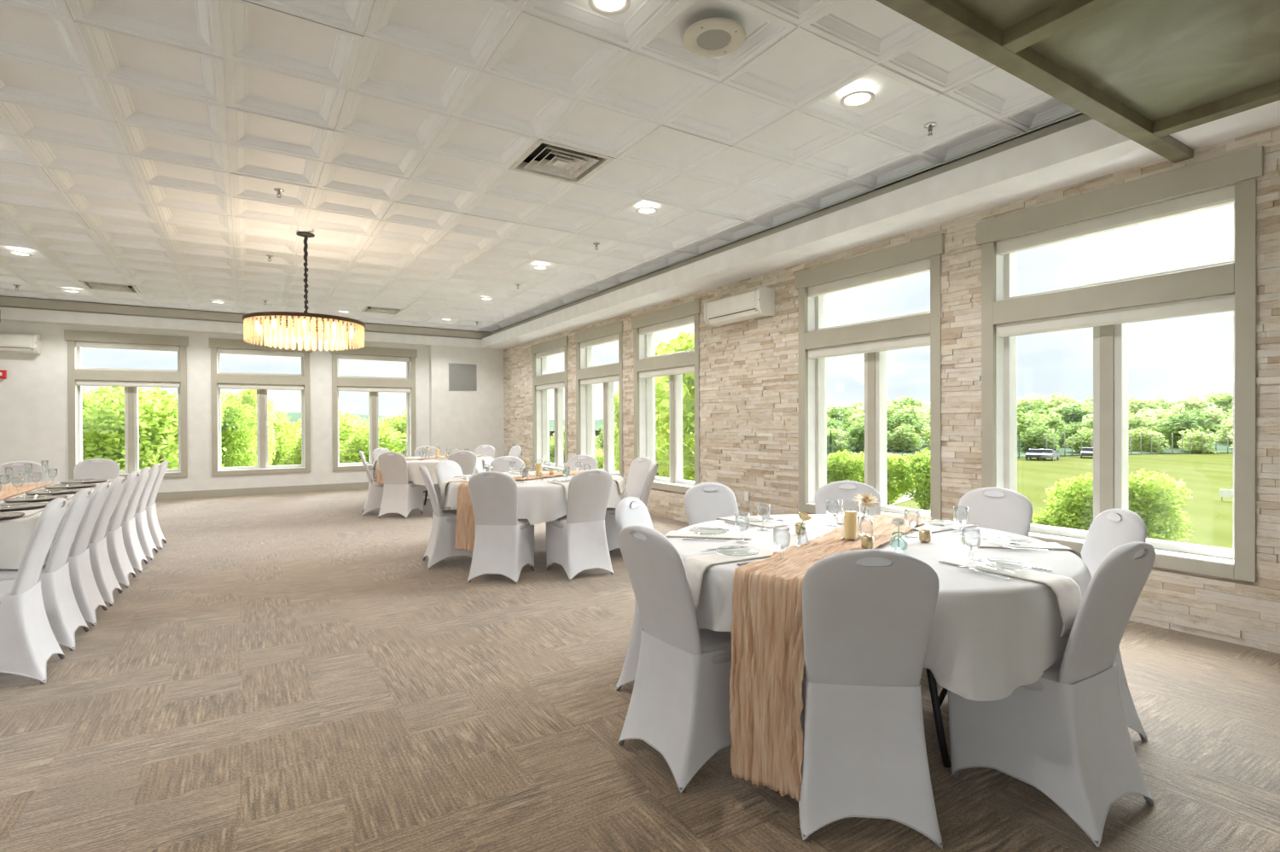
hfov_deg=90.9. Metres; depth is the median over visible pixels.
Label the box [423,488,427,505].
round table
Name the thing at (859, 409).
tree
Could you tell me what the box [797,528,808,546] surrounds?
vase
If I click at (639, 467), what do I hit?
banquet chair
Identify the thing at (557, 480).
glass plate
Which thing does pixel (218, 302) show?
recessed light
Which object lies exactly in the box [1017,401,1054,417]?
tree
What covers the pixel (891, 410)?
tree
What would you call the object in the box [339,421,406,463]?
deciduous tree
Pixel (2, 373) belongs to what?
fire alarm
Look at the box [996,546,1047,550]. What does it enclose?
fork
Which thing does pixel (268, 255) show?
sprinkler head
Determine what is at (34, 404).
wall
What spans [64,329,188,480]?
window
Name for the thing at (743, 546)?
fork
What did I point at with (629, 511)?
banquet chair
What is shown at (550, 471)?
votive candle
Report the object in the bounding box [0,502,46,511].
charger plate
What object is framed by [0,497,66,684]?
banquet chair
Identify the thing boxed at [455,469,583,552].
table runner
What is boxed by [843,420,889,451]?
tree
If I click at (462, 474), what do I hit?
napkin
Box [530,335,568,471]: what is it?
window
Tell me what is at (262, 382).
window
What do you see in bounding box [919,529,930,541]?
votive candle
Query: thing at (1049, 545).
napkin
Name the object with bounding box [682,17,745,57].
ceiling speaker
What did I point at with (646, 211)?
recessed light
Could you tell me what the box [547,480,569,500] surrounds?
napkin
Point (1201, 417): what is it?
tree
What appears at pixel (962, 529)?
water goblet
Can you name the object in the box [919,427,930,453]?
tree
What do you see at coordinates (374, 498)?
banquet chair
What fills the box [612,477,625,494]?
napkin
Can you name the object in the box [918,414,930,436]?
tree
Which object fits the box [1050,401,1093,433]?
tree
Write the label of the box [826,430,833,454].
pine tree
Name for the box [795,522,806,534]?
votive candle
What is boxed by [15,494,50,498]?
glass plate
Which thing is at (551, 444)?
deciduous tree
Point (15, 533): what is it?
tablecloth
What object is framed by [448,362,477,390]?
air vent
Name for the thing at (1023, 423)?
tree
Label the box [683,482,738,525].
banquet chair
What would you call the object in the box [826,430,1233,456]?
hedge
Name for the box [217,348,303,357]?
roller blind
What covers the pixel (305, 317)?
chandelier
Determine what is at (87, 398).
deciduous tree
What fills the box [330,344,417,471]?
window
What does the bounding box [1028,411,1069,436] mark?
tree
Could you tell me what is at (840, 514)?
glass plate
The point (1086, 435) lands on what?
tree
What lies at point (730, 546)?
fork
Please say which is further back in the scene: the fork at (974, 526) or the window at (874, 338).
the window at (874, 338)
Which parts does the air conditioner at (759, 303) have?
panel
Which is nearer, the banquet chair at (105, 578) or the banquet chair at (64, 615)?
the banquet chair at (64, 615)
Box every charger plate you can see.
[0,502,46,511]
[0,512,24,519]
[3,494,67,501]
[25,488,81,494]
[44,483,96,488]
[59,478,107,483]
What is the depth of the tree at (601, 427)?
121.66 m
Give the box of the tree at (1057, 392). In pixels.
[1047,391,1079,404]
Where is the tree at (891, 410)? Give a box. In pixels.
[886,405,903,419]
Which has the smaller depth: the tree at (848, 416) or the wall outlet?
the wall outlet
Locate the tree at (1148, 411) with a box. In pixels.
[1138,410,1160,432]
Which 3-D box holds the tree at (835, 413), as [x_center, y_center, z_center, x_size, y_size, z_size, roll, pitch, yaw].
[48.119,-0.676,157.717,11.708,9.099,10.750,0,0,35]
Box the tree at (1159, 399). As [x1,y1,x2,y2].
[1150,396,1175,411]
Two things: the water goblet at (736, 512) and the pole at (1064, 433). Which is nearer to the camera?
the water goblet at (736, 512)
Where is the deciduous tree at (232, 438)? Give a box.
[221,390,257,466]
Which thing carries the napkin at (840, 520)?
on the tablecloth at (991, 636)
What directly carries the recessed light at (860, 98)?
in the ceiling
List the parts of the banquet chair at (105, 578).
backrest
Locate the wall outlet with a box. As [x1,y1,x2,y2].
[744,490,748,501]
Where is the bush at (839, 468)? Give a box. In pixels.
[826,448,864,483]
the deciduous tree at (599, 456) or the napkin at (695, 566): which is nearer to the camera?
the napkin at (695, 566)
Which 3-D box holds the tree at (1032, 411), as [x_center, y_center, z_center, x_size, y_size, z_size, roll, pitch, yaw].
[79.013,0.027,127.180,9.511,7.392,8.732,0,0,22]
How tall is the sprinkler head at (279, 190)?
0.068 m
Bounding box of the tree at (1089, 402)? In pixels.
[1082,400,1093,407]
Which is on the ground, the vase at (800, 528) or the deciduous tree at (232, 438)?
the deciduous tree at (232, 438)
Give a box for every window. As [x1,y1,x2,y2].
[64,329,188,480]
[209,337,311,476]
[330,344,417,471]
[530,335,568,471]
[574,320,623,476]
[631,299,701,493]
[794,232,944,521]
[976,145,1264,581]
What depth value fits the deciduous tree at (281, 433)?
44.59 m
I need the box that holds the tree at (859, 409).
[854,404,887,413]
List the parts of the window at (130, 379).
sash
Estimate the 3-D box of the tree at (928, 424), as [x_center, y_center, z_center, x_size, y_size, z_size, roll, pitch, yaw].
[52.349,1.760,107.988,7.611,7.585,8.290,0,0,32]
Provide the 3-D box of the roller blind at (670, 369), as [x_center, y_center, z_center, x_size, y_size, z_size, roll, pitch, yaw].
[0.381,-0.737,8.595,0.073,0.092,1.364,0,0,-32]
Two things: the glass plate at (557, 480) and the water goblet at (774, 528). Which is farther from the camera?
the glass plate at (557, 480)
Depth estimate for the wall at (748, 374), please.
5.11 m
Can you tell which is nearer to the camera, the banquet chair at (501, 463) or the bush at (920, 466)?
the banquet chair at (501, 463)
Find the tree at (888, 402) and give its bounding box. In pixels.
[863,398,896,408]
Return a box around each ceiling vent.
[78,280,140,293]
[360,305,402,314]
[508,139,614,184]
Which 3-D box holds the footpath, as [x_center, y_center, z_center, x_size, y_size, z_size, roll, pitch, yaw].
[13.518,4.990,37.748,23.000,0.001,9.300,0,0,-32]
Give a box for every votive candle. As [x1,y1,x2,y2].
[548,469,553,474]
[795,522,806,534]
[861,535,873,548]
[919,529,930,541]
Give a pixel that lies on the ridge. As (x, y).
(295, 416)
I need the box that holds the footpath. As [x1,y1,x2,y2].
[889,490,921,505]
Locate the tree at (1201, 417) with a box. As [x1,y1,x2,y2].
[1160,407,1223,435]
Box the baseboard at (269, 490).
[128,482,368,501]
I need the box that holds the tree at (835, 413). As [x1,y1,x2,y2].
[826,404,858,420]
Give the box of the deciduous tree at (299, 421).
[290,418,301,444]
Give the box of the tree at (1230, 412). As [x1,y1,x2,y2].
[1227,407,1233,414]
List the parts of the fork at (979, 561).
handle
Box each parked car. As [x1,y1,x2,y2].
[1025,448,1046,459]
[1035,448,1059,460]
[1080,447,1093,457]
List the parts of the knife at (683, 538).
handle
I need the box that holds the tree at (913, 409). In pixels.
[887,403,930,420]
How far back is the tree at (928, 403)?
163.61 m
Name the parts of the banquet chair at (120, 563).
backrest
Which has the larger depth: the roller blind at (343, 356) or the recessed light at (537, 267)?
the roller blind at (343, 356)
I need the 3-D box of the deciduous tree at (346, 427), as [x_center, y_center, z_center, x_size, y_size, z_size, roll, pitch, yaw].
[-14.984,2.820,30.338,4.143,7.155,4.401,0,0,6]
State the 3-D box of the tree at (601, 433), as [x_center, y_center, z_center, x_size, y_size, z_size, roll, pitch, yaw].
[-5.014,2.459,112.572,4.804,6.303,4.410,0,0,36]
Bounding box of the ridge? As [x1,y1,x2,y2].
[274,412,692,434]
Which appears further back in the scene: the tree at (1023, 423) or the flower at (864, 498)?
the tree at (1023, 423)
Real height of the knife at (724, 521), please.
0.005 m
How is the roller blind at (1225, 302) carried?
attached to the window at (1108, 307)
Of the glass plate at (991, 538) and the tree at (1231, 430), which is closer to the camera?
the glass plate at (991, 538)
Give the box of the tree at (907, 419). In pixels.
[886,410,926,443]
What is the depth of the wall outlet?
7.16 m
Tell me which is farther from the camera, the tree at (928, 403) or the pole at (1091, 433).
the tree at (928, 403)
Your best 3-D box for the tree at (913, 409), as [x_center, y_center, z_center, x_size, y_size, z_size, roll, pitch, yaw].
[57.971,-0.371,135.306,10.178,8.615,11.085,0,0,15]
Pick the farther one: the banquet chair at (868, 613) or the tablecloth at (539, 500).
the tablecloth at (539, 500)
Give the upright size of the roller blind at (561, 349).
0.092 m
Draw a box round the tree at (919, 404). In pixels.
[893,395,925,408]
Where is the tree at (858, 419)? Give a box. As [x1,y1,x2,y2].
[841,411,892,445]
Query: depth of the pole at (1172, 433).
98.02 m
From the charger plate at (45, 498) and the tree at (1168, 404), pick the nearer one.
the charger plate at (45, 498)
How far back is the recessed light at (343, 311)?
11.11 m
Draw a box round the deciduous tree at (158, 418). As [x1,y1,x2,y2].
[81,387,226,471]
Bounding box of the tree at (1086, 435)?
[1062,426,1093,453]
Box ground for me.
[170,430,1233,548]
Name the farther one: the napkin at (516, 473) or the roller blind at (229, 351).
the roller blind at (229, 351)
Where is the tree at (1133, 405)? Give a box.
[1128,396,1168,418]
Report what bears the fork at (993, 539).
on the glass plate at (991, 538)
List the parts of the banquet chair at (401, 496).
backrest, seat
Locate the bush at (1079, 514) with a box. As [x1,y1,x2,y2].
[1031,471,1093,530]
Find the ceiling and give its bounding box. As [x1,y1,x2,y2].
[0,0,1081,331]
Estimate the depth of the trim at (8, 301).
9.80 m
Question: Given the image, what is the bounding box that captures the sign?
[1219,488,1233,500]
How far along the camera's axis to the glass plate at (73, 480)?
5.80 m
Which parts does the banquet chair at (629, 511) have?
backrest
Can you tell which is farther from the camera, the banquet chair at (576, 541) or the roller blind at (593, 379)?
the roller blind at (593, 379)
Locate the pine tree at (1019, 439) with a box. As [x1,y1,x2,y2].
[1017,431,1023,458]
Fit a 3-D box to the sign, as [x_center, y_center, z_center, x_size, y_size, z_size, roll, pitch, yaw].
[38.381,4.519,41.033,0.900,0.750,0.100,0,0,41]
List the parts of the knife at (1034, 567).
blade, handle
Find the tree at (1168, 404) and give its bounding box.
[1158,400,1186,413]
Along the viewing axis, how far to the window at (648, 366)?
8.63 m
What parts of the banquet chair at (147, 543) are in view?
backrest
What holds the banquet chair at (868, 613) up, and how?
on the floor
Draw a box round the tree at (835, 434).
[826,425,851,452]
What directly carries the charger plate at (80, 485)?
on the tablecloth at (15, 533)
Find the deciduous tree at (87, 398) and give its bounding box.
[81,391,153,467]
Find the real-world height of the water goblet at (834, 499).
0.130 m
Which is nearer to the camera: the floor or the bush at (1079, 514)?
the floor
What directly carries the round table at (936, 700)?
on the floor
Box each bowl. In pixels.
[734,512,749,531]
[756,502,770,520]
[826,499,839,516]
[904,507,919,526]
[953,506,968,523]
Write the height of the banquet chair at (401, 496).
0.910 m
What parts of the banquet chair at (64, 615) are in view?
seat, backrest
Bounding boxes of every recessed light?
[7,250,32,255]
[62,289,81,292]
[210,301,225,303]
[337,310,349,313]
[479,297,492,300]
[532,265,547,269]
[587,0,630,15]
[635,206,657,215]
[840,90,874,108]
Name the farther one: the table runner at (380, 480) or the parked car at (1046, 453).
the parked car at (1046, 453)
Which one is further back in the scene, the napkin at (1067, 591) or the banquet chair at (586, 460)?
the banquet chair at (586, 460)
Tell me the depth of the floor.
2.69 m
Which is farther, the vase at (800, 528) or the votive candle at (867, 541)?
the vase at (800, 528)
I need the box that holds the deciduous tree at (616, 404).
[613,387,619,471]
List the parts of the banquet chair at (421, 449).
backrest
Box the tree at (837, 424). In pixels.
[826,418,846,443]
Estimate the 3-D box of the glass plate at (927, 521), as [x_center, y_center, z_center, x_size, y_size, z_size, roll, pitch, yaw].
[1.524,0.493,3.178,0.181,0.015,0.181,0,0,-32]
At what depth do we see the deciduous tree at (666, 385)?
18.39 m
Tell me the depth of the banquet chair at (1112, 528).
2.70 m
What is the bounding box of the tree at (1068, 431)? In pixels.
[1055,421,1092,447]
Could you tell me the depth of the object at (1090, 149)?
5.36 m
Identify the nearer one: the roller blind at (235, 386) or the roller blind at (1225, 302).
the roller blind at (1225, 302)
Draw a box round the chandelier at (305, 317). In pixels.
[242,231,365,340]
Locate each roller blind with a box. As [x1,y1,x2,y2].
[75,340,180,351]
[75,379,180,387]
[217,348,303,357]
[217,383,303,389]
[337,353,410,361]
[337,385,410,392]
[535,346,564,358]
[535,381,564,389]
[580,333,618,348]
[580,374,618,384]
[639,314,694,335]
[639,364,694,378]
[807,258,930,296]
[808,333,930,359]
[996,184,1234,255]
[996,293,1234,337]
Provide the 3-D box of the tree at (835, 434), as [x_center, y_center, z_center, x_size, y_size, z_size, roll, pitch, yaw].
[31.387,2.911,103.644,6.751,5.882,7.304,0,0,-4]
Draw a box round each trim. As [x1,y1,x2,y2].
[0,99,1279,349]
[0,113,1093,339]
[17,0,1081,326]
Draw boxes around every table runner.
[0,482,54,500]
[376,453,486,483]
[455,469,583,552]
[729,512,934,801]
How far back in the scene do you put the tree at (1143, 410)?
132.32 m
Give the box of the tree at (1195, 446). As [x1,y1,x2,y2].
[1176,428,1218,453]
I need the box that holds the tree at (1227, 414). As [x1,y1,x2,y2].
[1217,413,1233,434]
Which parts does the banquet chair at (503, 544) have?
backrest, seat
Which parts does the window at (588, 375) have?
sash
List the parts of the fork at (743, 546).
handle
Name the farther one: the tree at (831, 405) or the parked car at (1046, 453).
the tree at (831, 405)
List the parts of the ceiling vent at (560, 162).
plate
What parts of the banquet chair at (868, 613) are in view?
backrest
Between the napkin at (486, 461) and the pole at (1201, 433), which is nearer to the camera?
the napkin at (486, 461)
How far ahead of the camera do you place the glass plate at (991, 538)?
2.72 m
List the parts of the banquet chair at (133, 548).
backrest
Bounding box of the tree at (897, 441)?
[886,422,924,451]
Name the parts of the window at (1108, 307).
sash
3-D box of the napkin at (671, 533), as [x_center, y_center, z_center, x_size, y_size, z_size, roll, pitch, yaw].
[0.294,0.609,2.980,0.458,0.195,0.145,0,0,13]
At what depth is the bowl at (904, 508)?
2.92 m
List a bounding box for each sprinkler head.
[265,254,273,261]
[273,187,284,197]
[593,242,599,250]
[923,122,936,135]
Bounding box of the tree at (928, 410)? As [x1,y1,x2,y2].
[922,406,930,416]
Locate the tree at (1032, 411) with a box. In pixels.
[1020,407,1057,421]
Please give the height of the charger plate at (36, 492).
0.016 m
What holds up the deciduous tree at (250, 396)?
on the ground
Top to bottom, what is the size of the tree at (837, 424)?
6.978 m
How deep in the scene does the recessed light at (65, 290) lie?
9.30 m
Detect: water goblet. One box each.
[734,512,749,542]
[756,502,770,530]
[773,526,790,554]
[826,499,839,526]
[904,507,919,537]
[953,506,968,535]
[961,527,981,561]
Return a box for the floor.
[0,488,1279,851]
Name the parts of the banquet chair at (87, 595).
backrest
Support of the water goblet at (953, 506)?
on the tablecloth at (991, 636)
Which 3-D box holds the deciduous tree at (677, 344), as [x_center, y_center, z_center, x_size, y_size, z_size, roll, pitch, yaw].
[2.020,1.478,14.973,4.706,8.415,4.430,0,0,21]
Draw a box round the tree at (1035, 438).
[1017,424,1061,452]
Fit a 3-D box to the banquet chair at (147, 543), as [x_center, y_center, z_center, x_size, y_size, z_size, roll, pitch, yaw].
[-4.978,0.828,6.087,0.549,0.910,0.435,0,0,-32]
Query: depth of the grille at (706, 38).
3.23 m
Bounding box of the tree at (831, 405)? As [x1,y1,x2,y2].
[826,401,844,410]
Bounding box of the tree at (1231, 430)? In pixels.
[1227,428,1233,448]
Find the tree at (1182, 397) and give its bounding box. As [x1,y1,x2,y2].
[1174,396,1204,403]
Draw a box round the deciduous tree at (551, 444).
[549,438,564,463]
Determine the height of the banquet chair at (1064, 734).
0.910 m
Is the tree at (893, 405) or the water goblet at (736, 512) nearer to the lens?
the water goblet at (736, 512)
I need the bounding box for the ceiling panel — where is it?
[952,0,1279,122]
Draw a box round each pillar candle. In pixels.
[434,446,440,457]
[534,458,541,475]
[841,500,860,539]
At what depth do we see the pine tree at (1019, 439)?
88.19 m
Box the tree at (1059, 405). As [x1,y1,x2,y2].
[1050,401,1093,424]
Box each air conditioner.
[0,332,40,354]
[704,286,775,326]
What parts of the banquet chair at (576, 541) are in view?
seat, backrest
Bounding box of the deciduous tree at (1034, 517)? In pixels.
[1030,511,1061,526]
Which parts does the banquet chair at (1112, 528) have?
backrest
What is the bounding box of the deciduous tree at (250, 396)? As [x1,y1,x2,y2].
[229,389,276,465]
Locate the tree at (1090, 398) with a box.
[1082,395,1093,406]
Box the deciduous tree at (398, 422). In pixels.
[354,408,406,454]
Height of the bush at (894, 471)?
4.440 m
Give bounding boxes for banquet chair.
[0,460,45,483]
[0,488,91,650]
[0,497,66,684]
[66,482,110,625]
[70,476,124,605]
[73,458,120,479]
[104,471,139,587]
[108,466,150,572]
[123,463,160,559]
[128,459,168,548]
[359,450,398,515]
[372,447,389,462]
[378,451,423,517]
[414,445,439,498]
[419,465,476,569]
[435,459,462,509]
[439,450,477,507]
[467,471,534,583]
[474,444,494,457]
[489,455,525,471]
[508,445,521,457]
[545,468,614,581]
[565,453,597,470]
[604,461,658,551]
[615,497,653,690]
[617,524,732,792]
[625,456,652,499]
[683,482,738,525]
[798,548,942,849]
[814,480,880,515]
[947,541,1155,846]
[956,487,1032,536]
[1080,508,1148,740]
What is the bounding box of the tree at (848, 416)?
[839,408,862,424]
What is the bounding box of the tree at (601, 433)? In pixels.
[598,423,619,448]
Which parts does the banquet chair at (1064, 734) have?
seat, backrest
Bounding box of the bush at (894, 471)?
[855,448,917,506]
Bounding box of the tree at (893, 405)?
[887,403,907,413]
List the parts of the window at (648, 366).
sash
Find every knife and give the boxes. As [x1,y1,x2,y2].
[682,537,730,540]
[724,521,755,527]
[737,561,749,565]
[972,537,1023,540]
[990,558,1052,570]
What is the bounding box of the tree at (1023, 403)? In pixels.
[1017,392,1054,413]
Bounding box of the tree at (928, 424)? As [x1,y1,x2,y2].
[921,423,930,444]
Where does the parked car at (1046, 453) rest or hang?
on the ground
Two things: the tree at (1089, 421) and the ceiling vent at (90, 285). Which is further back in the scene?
the tree at (1089, 421)
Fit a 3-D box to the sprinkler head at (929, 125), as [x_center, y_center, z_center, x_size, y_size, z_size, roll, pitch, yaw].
[1.931,-1.971,4.192,0.080,0.068,0.080,0,0,-32]
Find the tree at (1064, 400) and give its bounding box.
[1047,393,1088,410]
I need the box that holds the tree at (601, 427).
[595,423,603,444]
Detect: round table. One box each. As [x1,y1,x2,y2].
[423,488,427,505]
[925,668,951,767]
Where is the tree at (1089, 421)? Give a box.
[1072,413,1093,430]
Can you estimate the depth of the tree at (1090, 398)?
170.32 m
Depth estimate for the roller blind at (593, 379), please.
10.20 m
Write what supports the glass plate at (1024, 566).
on the napkin at (1067, 591)
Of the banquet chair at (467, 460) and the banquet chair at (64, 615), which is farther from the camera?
the banquet chair at (467, 460)
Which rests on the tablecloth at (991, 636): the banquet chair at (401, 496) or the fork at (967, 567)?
the fork at (967, 567)
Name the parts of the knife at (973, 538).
handle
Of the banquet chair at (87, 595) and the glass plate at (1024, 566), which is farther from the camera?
the banquet chair at (87, 595)
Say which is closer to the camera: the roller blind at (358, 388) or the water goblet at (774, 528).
the water goblet at (774, 528)
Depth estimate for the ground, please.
56.92 m
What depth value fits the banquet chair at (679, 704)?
2.34 m
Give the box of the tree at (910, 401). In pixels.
[891,396,919,412]
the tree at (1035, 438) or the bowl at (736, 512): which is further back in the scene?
the tree at (1035, 438)
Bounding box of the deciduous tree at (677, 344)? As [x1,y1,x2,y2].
[616,326,828,480]
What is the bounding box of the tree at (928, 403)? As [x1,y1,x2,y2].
[924,401,930,408]
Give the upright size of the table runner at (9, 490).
0.013 m
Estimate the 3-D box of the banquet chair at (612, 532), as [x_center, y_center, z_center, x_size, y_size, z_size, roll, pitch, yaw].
[-0.095,0.806,6.207,0.549,0.910,0.435,0,0,11]
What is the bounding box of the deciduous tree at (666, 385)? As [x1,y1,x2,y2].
[616,376,692,478]
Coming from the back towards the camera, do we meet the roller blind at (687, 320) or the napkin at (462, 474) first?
the roller blind at (687, 320)
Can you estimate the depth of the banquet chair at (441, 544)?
5.68 m
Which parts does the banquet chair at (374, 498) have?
backrest, seat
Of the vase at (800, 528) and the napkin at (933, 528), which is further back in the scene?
the napkin at (933, 528)
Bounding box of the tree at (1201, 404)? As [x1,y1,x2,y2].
[1167,395,1226,421]
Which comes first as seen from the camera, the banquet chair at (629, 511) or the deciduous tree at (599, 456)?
the banquet chair at (629, 511)
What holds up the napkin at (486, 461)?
on the tablecloth at (414, 473)
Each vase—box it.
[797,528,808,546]
[859,508,873,535]
[889,534,907,552]
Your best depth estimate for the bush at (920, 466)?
26.18 m
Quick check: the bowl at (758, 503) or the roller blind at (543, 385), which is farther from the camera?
the roller blind at (543, 385)
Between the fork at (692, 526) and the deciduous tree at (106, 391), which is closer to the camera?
the fork at (692, 526)
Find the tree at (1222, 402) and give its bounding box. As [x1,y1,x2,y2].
[1203,390,1233,416]
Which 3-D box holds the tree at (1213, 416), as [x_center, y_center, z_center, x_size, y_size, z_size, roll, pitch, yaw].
[119.616,-0.453,132.623,7.510,7.485,8.181,0,0,-9]
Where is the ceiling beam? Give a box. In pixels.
[876,0,1279,162]
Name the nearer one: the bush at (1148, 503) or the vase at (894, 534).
the vase at (894, 534)
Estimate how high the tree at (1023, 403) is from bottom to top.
9.441 m
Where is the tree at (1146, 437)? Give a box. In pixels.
[1128,425,1171,452]
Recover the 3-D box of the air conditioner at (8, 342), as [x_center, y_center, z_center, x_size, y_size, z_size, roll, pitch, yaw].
[-9.863,-1.283,9.660,0.950,0.304,0.227,0,0,-32]
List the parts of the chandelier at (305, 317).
bulb, bulb, bulb, bulb, bulb, frame, ceiling plate, bulb, bulb, bulb, bulb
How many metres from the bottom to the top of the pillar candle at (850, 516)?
0.168 m
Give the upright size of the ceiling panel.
0.015 m
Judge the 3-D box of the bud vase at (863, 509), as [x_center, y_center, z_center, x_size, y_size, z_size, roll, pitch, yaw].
[1.036,0.439,2.885,0.062,0.118,0.062,0,0,-32]
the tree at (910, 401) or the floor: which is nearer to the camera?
the floor
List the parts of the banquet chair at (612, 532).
seat, backrest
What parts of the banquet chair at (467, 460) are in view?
backrest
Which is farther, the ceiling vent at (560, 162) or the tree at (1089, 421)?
the tree at (1089, 421)
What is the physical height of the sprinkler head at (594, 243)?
0.068 m
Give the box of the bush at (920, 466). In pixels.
[896,448,930,510]
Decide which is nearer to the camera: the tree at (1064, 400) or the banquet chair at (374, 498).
the banquet chair at (374, 498)
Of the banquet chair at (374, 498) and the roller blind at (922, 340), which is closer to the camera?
the roller blind at (922, 340)
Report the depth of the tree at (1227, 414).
121.42 m
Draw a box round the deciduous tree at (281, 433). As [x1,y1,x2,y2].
[267,409,301,465]
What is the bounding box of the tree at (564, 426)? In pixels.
[551,425,564,439]
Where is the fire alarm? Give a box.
[0,370,6,378]
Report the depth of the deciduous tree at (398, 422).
29.14 m
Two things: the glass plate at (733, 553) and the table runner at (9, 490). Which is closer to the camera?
the glass plate at (733, 553)
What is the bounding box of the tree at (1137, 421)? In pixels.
[1128,410,1161,445]
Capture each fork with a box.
[692,526,727,530]
[700,546,737,552]
[705,545,750,549]
[937,523,969,524]
[949,526,976,529]
[959,565,1008,578]
[971,559,1013,572]
[991,539,1043,545]
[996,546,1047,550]
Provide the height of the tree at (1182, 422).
8.302 m
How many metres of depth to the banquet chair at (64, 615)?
3.63 m
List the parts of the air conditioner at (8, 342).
panel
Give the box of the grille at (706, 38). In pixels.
[696,29,731,49]
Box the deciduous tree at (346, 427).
[277,410,368,465]
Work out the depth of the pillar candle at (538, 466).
6.14 m
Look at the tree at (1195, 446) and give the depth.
99.73 m
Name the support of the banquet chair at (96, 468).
on the floor
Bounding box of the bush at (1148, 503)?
[1128,468,1194,541]
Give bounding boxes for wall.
[0,293,504,492]
[501,112,1279,653]
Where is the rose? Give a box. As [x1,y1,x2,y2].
[794,512,811,539]
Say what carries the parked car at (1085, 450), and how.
on the ground
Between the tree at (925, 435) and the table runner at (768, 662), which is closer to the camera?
the table runner at (768, 662)
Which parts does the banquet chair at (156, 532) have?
backrest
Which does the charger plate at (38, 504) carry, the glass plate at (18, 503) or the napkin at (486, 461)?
the glass plate at (18, 503)
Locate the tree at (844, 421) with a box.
[840,412,864,436]
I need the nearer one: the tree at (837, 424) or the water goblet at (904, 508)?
the water goblet at (904, 508)
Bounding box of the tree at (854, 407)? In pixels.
[849,401,864,410]
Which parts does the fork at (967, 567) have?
handle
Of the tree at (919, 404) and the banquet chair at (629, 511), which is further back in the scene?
the tree at (919, 404)
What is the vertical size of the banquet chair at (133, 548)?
0.910 m
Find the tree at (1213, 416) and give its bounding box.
[1198,406,1231,430]
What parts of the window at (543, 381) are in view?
sash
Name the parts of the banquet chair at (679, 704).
backrest, seat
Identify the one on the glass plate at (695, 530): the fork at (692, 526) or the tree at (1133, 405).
the fork at (692, 526)
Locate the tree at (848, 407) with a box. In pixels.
[841,406,856,414]
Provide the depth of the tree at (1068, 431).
105.57 m
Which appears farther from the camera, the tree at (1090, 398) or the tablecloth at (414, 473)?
the tree at (1090, 398)
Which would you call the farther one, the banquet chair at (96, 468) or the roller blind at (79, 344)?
the roller blind at (79, 344)
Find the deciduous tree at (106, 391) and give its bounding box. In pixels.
[81,385,178,464]
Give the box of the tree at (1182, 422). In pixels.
[1147,409,1210,446]
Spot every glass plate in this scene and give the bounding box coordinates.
[0,501,29,506]
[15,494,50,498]
[36,488,68,491]
[54,482,82,486]
[69,478,94,481]
[551,478,570,482]
[553,469,569,471]
[688,526,727,535]
[715,546,761,556]
[738,515,773,522]
[833,512,867,517]
[922,519,961,526]
[973,558,1031,570]
[986,535,1035,545]
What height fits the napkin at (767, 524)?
0.195 m
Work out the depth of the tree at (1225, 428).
111.94 m
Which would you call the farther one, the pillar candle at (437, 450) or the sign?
the sign
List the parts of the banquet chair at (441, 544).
backrest, seat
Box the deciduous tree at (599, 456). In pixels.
[595,448,617,471]
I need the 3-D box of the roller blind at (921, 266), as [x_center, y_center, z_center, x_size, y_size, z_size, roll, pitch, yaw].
[2.100,-1.358,5.852,0.073,0.092,1.364,0,0,-32]
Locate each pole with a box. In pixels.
[1064,433,1065,456]
[1090,433,1092,447]
[1171,432,1173,453]
[1201,432,1203,453]
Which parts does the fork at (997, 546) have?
handle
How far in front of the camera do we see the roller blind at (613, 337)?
10.16 m
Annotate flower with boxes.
[519,458,529,469]
[850,492,880,520]
[891,517,906,546]
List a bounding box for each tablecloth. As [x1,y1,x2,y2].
[0,479,127,569]
[372,455,494,485]
[440,471,628,524]
[667,513,1091,700]
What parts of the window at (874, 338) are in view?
sash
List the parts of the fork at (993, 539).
handle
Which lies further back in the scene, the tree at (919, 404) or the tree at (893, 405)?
the tree at (919, 404)
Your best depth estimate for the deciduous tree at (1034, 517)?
21.53 m
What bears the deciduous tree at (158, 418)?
on the ground
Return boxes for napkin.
[440,479,468,494]
[454,474,471,477]
[477,458,489,468]
[506,471,529,474]
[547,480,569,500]
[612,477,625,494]
[664,530,751,539]
[683,546,781,610]
[715,515,788,528]
[837,512,864,523]
[912,521,978,532]
[938,556,1082,636]
[960,539,1082,558]
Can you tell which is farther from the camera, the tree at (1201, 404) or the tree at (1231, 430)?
the tree at (1201, 404)
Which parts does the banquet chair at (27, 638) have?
seat, backrest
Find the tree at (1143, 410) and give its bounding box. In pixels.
[1137,407,1173,419]
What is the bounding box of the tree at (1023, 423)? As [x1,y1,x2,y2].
[1017,411,1057,447]
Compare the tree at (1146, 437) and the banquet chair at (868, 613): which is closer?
the banquet chair at (868, 613)
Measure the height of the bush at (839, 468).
4.280 m
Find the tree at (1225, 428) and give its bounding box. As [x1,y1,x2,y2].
[1211,417,1233,444]
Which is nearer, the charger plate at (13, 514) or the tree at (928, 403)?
the charger plate at (13, 514)

